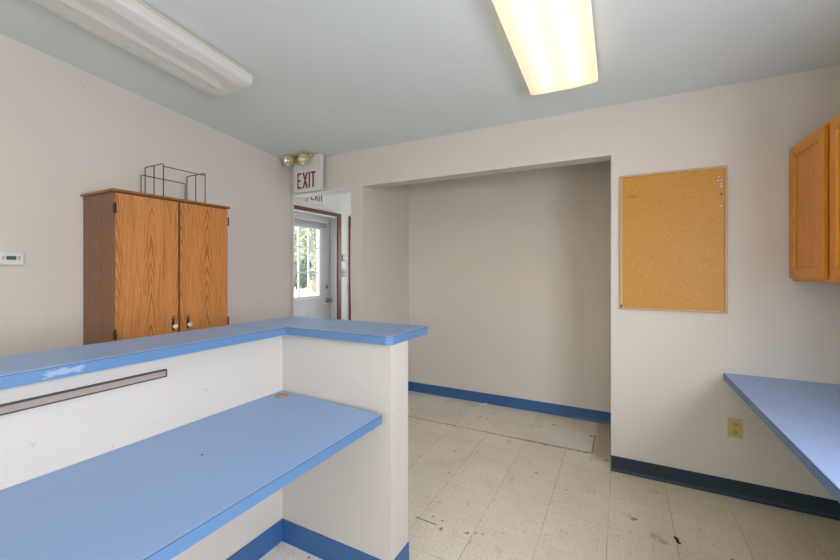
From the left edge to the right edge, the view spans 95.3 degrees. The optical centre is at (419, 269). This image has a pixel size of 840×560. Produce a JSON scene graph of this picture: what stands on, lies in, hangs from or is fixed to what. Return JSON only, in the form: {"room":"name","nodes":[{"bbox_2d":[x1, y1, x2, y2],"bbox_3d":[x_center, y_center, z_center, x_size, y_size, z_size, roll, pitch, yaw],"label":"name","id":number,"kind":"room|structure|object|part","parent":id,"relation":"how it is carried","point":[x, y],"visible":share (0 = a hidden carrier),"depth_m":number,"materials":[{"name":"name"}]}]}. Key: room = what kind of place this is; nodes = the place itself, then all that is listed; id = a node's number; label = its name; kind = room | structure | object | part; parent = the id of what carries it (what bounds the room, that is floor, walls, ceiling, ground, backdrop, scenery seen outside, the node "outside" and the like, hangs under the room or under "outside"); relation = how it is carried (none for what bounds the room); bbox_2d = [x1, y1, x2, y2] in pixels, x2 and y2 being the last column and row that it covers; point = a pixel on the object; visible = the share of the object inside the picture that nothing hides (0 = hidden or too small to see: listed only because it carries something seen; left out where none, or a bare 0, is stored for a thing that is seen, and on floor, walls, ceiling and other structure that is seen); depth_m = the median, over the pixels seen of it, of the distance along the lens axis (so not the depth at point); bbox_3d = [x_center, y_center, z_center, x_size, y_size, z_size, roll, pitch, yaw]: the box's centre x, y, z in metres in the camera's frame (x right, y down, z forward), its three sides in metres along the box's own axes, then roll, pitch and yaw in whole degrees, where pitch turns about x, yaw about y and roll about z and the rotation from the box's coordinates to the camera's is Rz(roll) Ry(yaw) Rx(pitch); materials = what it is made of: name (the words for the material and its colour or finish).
{"room":"reception office","nodes":[
{"label":"reception office","id":0,"kind":"room"},
{"bbox_2d":[0,33,289,356],"bbox_3d":[-3.204,-0.238,0.716,0.260,3.177,7.490,0,0,28],"label":"wall","id":1,"kind":"structure","parent":0,"point":[67,131],"depth_m":2.43,"materials":[{"name":"beige paint"}]},
{"bbox_2d":[0,252,23,264],"bbox_3d":[-2.300,-0.064,2.124,0.032,0.073,0.154,0,0,28],"label":"thermostat","id":2,"kind":"object","parent":1,"relation":"attached to","point":[6,258],"visible":1,"depth_m":2.14,"materials":[{"name":"white plastic"}]},
{"bbox_2d":[0,335,407,559],"bbox_3d":[-1.052,0.834,0.712,0.790,1.032,2.783,0,0,28],"label":"wall","id":3,"kind":"structure","parent":0,"point":[357,497],"depth_m":1.66,"materials":[{"name":"white paint"}]},
{"bbox_2d":[0,369,166,415],"bbox_3d":[-1.278,0.383,0.798,0.014,0.028,1.426,0,0,28],"label":"strip","id":4,"kind":"object","parent":3,"relation":"attached to","point":[29,403],"visible":1,"depth_m":1.19,"materials":[{"name":"beige plastic"}]},
{"bbox_2d":[0,390,381,559],"bbox_3d":[-1.029,0.648,0.616,0.624,0.094,2.635,0,0,28],"label":"desk","id":5,"kind":"object","parent":3,"relation":"attached to","point":[156,497],"visible":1,"depth_m":1.08,"materials":[{"name":"blue laminate"}]},
{"bbox_2d":[0,316,427,389],"bbox_3d":[-1.062,0.298,0.815,0.933,0.038,2.958,0,0,28],"label":"countertop","id":6,"kind":"structure","parent":3,"relation":"on","point":[17,370],"depth_m":1.50,"materials":[{"name":"blue laminate"}]},
{"bbox_2d":[226,518,408,559],"bbox_3d":[-1.048,1.300,0.719,0.822,0.100,2.799,0,0,28],"label":"baseboard","id":7,"kind":"structure","parent":3,"relation":"attached to","point":[316,544],"depth_m":1.80,"materials":[{"name":"blue plastic"}]},
{"bbox_2d":[294,192,350,319],"bbox_3d":[-1.048,0.080,5.267,0.150,2.540,2.546,0,0,28],"label":"wall","id":8,"kind":"structure","parent":0,"point":[340,203],"depth_m":5.14,"materials":[{"name":"paint"}]},
{"bbox_2d":[294,215,331,318],"bbox_3d":[-1.385,0.345,4.669,0.119,1.990,0.882,0,0,28],"label":"door","id":9,"kind":"structure","parent":8,"relation":"in","point":[318,305],"depth_m":4.88,"materials":[{"name":"paint"}]},
{"bbox_3d":[-1.417,-0.124,4.674,0.058,0.972,0.570,0,0,28],"label":"lite frame","id":10,"kind":"part","parent":9,"relation":"part of","materials":[{"name":"white paint"}]},
{"bbox_2d":[294,215,327,230],"bbox_3d":[-1.375,-0.574,4.655,0.032,0.123,0.725,0,0,28],"label":"door blind","id":11,"kind":"object","parent":9,"relation":"attached to","point":[299,221],"visible":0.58,"depth_m":4.69,"materials":[{"name":"white plastic"}]},
{"bbox_3d":[-1.377,-0.522,4.655,0.027,0.020,0.705,0,0,28],"label":"rail","id":12,"kind":"part","parent":11,"relation":"part of","materials":[{"name":"white plastic"}]},
{"bbox_2d":[294,209,336,318],"bbox_3d":[-1.367,0.327,4.658,0.150,2.046,0.909,0,0,28],"label":"trim","id":13,"kind":"structure","parent":8,"relation":"attached to","point":[333,220],"depth_m":5.03,"materials":[{"name":"white paint"}]},
{"bbox_2d":[306,195,324,205],"bbox_3d":[-1.263,-0.915,4.655,0.036,0.230,0.300,0,0,28],"label":"exit sign","id":14,"kind":"object","parent":8,"relation":"attached to","point":[318,200],"visible":0.39,"depth_m":4.65,"materials":[{"name":"white plastic"}]},
{"bbox_2d":[294,205,340,216],"bbox_3d":[-1.276,-0.718,4.651,0.018,0.044,0.980,0,0,28],"label":"trim","id":15,"kind":"structure","parent":8,"relation":"attached to","point":[297,207],"depth_m":4.66,"materials":[{"name":"brown wood"}]},
{"bbox_2d":[337,217,340,319],"bbox_3d":[-1.065,0.327,5.053,0.018,2.046,0.071,0,0,28],"label":"trim","id":16,"kind":"structure","parent":8,"relation":"attached to","point":[338,218],"depth_m":5.04,"materials":[{"name":"brown wood"}]},
{"bbox_2d":[342,269,347,276],"bbox_3d":[-1.008,0.038,5.165,0.014,0.100,0.110,0,0,28],"label":"switch plate","id":17,"kind":"object","parent":8,"relation":"attached to","point":[344,271],"visible":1,"depth_m":5.15,"materials":[{"name":"white plastic"}]},
{"bbox_2d":[342,255,347,260],"bbox_3d":[-1.008,-0.163,5.165,0.014,0.086,0.110,0,0,28],"label":"wall control","id":18,"kind":"object","parent":8,"relation":"attached to","point":[344,257],"visible":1,"depth_m":5.15,"materials":[{"name":"white plastic"}]},
{"bbox_2d":[349,220,350,319],"bbox_3d":[-0.953,0.335,5.266,0.018,2.030,0.060,0,0,28],"label":"trim","id":19,"kind":"structure","parent":8,"relation":"attached to","point":[349,220],"depth_m":5.24,"materials":[{"name":"brown wood"}]},
{"bbox_2d":[0,0,839,158],"bbox_3d":[-1.283,-1.528,-0.292,4.600,0.864,7.770,0,0,28],"label":"ceiling","id":20,"kind":"structure","parent":0,"point":[331,77],"depth_m":2.16,"materials":[{"name":"paint"}]},
{"bbox_2d":[31,0,252,96],"bbox_3d":[-1.490,-1.244,1.928,0.380,0.203,1.223,0,0,28],"label":"ceiling light","id":21,"kind":"object","parent":20,"relation":"attached to","point":[134,26],"visible":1,"depth_m":2.00,"materials":[{"name":"plastic"}]},
{"bbox_3d":[-1.329,-1.274,1.848,0.022,0.020,1.220,0,-5,28],"label":"rail","id":22,"kind":"part","parent":21,"relation":"part of","materials":[{"name":"white plastic"}]},
{"bbox_2d":[282,153,323,192],"bbox_3d":[-1.138,-0.949,3.710,0.401,0.348,0.151,0,0,28],"label":"exit sign","id":23,"kind":"object","parent":20,"relation":"hanging from","point":[308,169],"visible":1,"depth_m":3.71,"materials":[{"name":"white plastic"}]},
{"bbox_2d":[282,153,312,165],"bbox_3d":[-1.182,-1.061,3.720,0.313,0.123,0.128,0,0,28],"label":"lamp","id":24,"kind":"object","parent":23,"relation":"attached to","point":[303,159],"depth_m":3.72,"materials":[{"name":"gold plastic"}]},
{"bbox_2d":[492,0,597,94],"bbox_3d":[0.566,-1.169,1.736,0.380,0.203,1.223,0,0,28],"label":"ceiling light","id":25,"kind":"object","parent":20,"relation":"attached to","point":[552,42],"visible":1,"depth_m":1.86,"materials":[{"name":"translucent white acrylic plastic"}]},
{"bbox_3d":[0.727,-1.199,1.656,0.022,0.020,1.220,0,-5,28],"label":"rail","id":26,"kind":"part","parent":25,"relation":"part of","materials":[{"name":"white plastic"}]},
{"bbox_2d":[372,160,610,411],"bbox_3d":[0.649,0.080,3.572,2.330,2.540,0.870,0,0,28],"label":"wall","id":27,"kind":"structure","parent":0,"point":[508,275],"depth_m":3.78,"materials":[{"name":"beige paint"}]},
{"bbox_2d":[259,391,839,559],"bbox_3d":[-0.721,1.410,0.779,4.600,0.120,10.190,0,0,28],"label":"floor","id":28,"kind":"structure","parent":0,"point":[486,481],"depth_m":2.18,"materials":[{"name":"tile"}]},
{"bbox_2d":[80,188,229,344],"bbox_3d":[-1.785,0.434,2.665,0.438,1.831,0.765,0,0,28],"label":"tall cabinet","id":29,"kind":"object","parent":28,"relation":"on","point":[153,264],"visible":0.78,"depth_m":2.44,"materials":[{"name":"brown wood"}]},
{"bbox_3d":[-1.717,0.402,2.423,0.019,1.716,0.359,0,0,28],"label":"door","id":30,"kind":"part","parent":29,"relation":"part of","materials":[{"name":"brown wood"}]},
{"bbox_2d":[141,163,205,202],"bbox_3d":[-1.762,-0.598,2.748,0.264,0.234,0.312,0,0,28],"label":"wire rack","id":31,"kind":"object","parent":29,"relation":"on","point":[154,177],"visible":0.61,"depth_m":2.67,"materials":[{"name":"black metal"}]},
{"bbox_3d":[-1.813,-0.600,2.612,0.228,0.230,0.006,0,0,28],"label":"frame","id":32,"kind":"part","parent":31,"relation":"part of","materials":[{"name":"black metal"}]},
{"bbox_3d":[-1.876,-0.576,2.808,0.006,0.182,0.312,0,0,28],"label":"frame","id":33,"kind":"part","parent":31,"relation":"part of","materials":[{"name":"black metal"}]},
{"bbox_3d":[-1.678,-0.600,2.868,0.228,0.230,0.006,0,0,28],"label":"frame","id":34,"kind":"part","parent":31,"relation":"part of","materials":[{"name":"black metal"}]},
{"bbox_3d":[-1.546,0.402,2.749,0.019,1.716,0.352,0,0,28],"label":"door","id":35,"kind":"part","parent":29,"relation":"part of","materials":[{"name":"brown wood"}]},
{"bbox_2d":[290,65,839,499],"bbox_3d":[0.426,0.095,3.119,4.455,2.510,0.140,0,0,28],"label":"wall","id":36,"kind":"structure","parent":0,"point":[672,403],"depth_m":2.36,"materials":[{"name":"beige paint"}]},
{"bbox_2d":[293,188,350,197],"bbox_3d":[-0.947,-0.772,3.840,0.746,0.007,0.142,0,0,28],"label":"trim","id":37,"kind":"structure","parent":36,"relation":"attached to","point":[344,190],"depth_m":3.85,"materials":[{"name":"white paint"}]},
{"bbox_2d":[408,381,839,520],"bbox_3d":[1.116,1.300,3.156,3.267,0.100,0.879,0,0,28],"label":"baseboard","id":38,"kind":"structure","parent":36,"relation":"attached to","point":[789,500],"depth_m":2.43,"materials":[{"name":"blue rubber"}]},
{"bbox_2d":[620,165,727,313],"bbox_3d":[1.584,-0.182,2.419,0.569,0.884,0.022,0,0,28],"label":"cork board","id":39,"kind":"object","parent":36,"relation":"attached to","point":[674,225],"visible":1,"depth_m":2.41,"materials":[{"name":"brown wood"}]},
{"bbox_2d":[728,417,742,438],"bbox_3d":[1.873,0.940,2.276,0.070,0.116,0.009,0,0,28],"label":"wall outlet","id":40,"kind":"object","parent":36,"relation":"attached to","point":[735,426],"visible":1,"depth_m":2.27,"materials":[{"name":"beige plastic"}]},
{"bbox_2d":[732,422,738,426],"bbox_3d":[1.872,0.918,2.273,0.032,0.028,0.003,0,0,28],"label":"socket","id":41,"kind":"object","parent":40,"relation":"attached to","point":[734,424],"depth_m":2.27,"materials":[{"name":"beige plastic"}]},
{"bbox_2d":[732,430,738,434],"bbox_3d":[1.872,0.965,2.273,0.032,0.028,0.003,0,0,28],"label":"socket","id":42,"kind":"object","parent":40,"relation":"attached to","point":[734,432],"depth_m":2.27,"materials":[{"name":"beige plastic"}]},
{"bbox_3d":[0.720,-0.238,-1.264,0.140,3.177,7.630,0,0,28],"label":"wall","id":43,"kind":"structure","parent":0,"visible":0},
{"bbox_2d":[723,373,839,502],"bbox_3d":[1.517,0.657,1.062,0.609,0.076,2.489,0,0,28],"label":"countertop","id":44,"kind":"structure","parent":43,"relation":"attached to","point":[804,415],"depth_m":1.63,"materials":[{"name":"blue laminate"}]},
{"bbox_2d":[789,113,839,283],"bbox_3d":[2.012,-0.318,1.691,0.316,0.755,0.914,0,0,28],"label":"upper cabinet","id":45,"kind":"object","parent":43,"relation":"attached to","point":[814,162],"visible":1,"depth_m":1.87,"materials":[{"name":"brown wood"}]},
{"bbox_3d":[1.990,-0.650,1.969,0.018,0.055,0.302,0,0,28],"label":"door rail","id":46,"kind":"part","parent":45,"relation":"part of","materials":[{"name":"brown wood"}]},
{"bbox_3d":[1.990,0.018,1.969,0.018,0.055,0.302,0,0,28],"label":"door rail","id":47,"kind":"part","parent":45,"relation":"part of","materials":[{"name":"brown wood"}]},
{"bbox_3d":[1.992,-0.317,1.968,0.005,0.621,0.310,0,0,28],"label":"door panel","id":48,"kind":"part","parent":45,"relation":"part of","materials":[{"name":"brown wood"}]},
{"bbox_3d":[1.898,0.040,1.751,0.020,0.040,0.834,0,0,28],"label":"rail","id":49,"kind":"part","parent":45,"relation":"part of","materials":[{"name":"brown wood"}]},
{"bbox_3d":[1.898,-0.675,1.751,0.020,0.040,0.834,0,0,28],"label":"rail","id":50,"kind":"part","parent":45,"relation":"part of","materials":[{"name":"brown wood"}]},
{"bbox_3d":[1.771,-0.317,1.551,0.018,0.723,0.412,0,0,28],"label":"door","id":51,"kind":"part","parent":45,"relation":"part of","materials":[{"name":"brown wood"}]},
{"bbox_3d":[1.771,-0.650,1.551,0.018,0.055,0.302,0,0,28],"label":"door rail","id":52,"kind":"part","parent":45,"relation":"part of","materials":[{"name":"brown wood"}]},
{"bbox_3d":[1.771,0.018,1.551,0.018,0.055,0.302,0,0,28],"label":"door rail","id":53,"kind":"part","parent":45,"relation":"part of","materials":[{"name":"brown wood"}]},
{"bbox_3d":[1.773,-0.317,1.550,0.005,0.621,0.310,0,0,28],"label":"door panel","id":54,"kind":"part","parent":45,"relation":"part of","materials":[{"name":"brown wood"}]},
{"label":"outside","id":55,"kind":"structure","parent":0,"visible":0},
{"bbox_2d":[294,281,315,296],"bbox_3d":[-16.944,1.480,35.996,56.540,0.140,72.000,0,0,28],"label":"paving","id":56,"kind":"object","parent":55,"point":[303,292],"depth_m":24.00,"materials":[{"name":"concrete"}]},
{"bbox_2d":[294,261,306,289],"bbox_3d":[-8.828,0.371,27.495,1.491,2.131,1.432,0,0,28],"label":"shrub","id":57,"kind":"object","parent":56,"relation":"on","point":[303,276],"visible":0.52,"depth_m":27.33,"materials":[{"name":"green plant"}]},
{"bbox_2d":[294,226,315,286],"bbox_3d":[-9.601,-3.281,32.038,4.625,9.429,4.886,0,0,28],"label":"leafy tree","id":58,"kind":"object","parent":56,"relation":"on","point":[303,233],"visible":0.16,"depth_m":31.60,"materials":[{"name":"green plant"}]},
{"bbox_2d":[300,259,312,287],"bbox_3d":[-9.062,0.326,29.837,1.418,2.468,1.412,0,0,28],"label":"shrub","id":59,"kind":"object","parent":56,"relation":"on","point":[301,260],"visible":0.06,"depth_m":29.67,"materials":[{"name":"green plant"}]},
{"bbox_2d":[310,262,315,287],"bbox_3d":[-7.229,0.329,27.412,1.468,2.288,1.488,0,0,28],"label":"shrub","id":60,"kind":"object","parent":56,"relation":"on","point":[313,268],"visible":0.17,"depth_m":27.04,"materials":[{"name":"green plant"}]},
{"bbox_2d":[312,283,315,291],"bbox_3d":[-6.676,1.140,24.509,0.500,0.540,0.500,0,0,28],"label":"planter","id":61,"kind":"object","parent":56,"relation":"on","point":[313,285],"visible":0.51,"depth_m":24.31,"materials":[{"name":"orange ceramic"}]}
]}

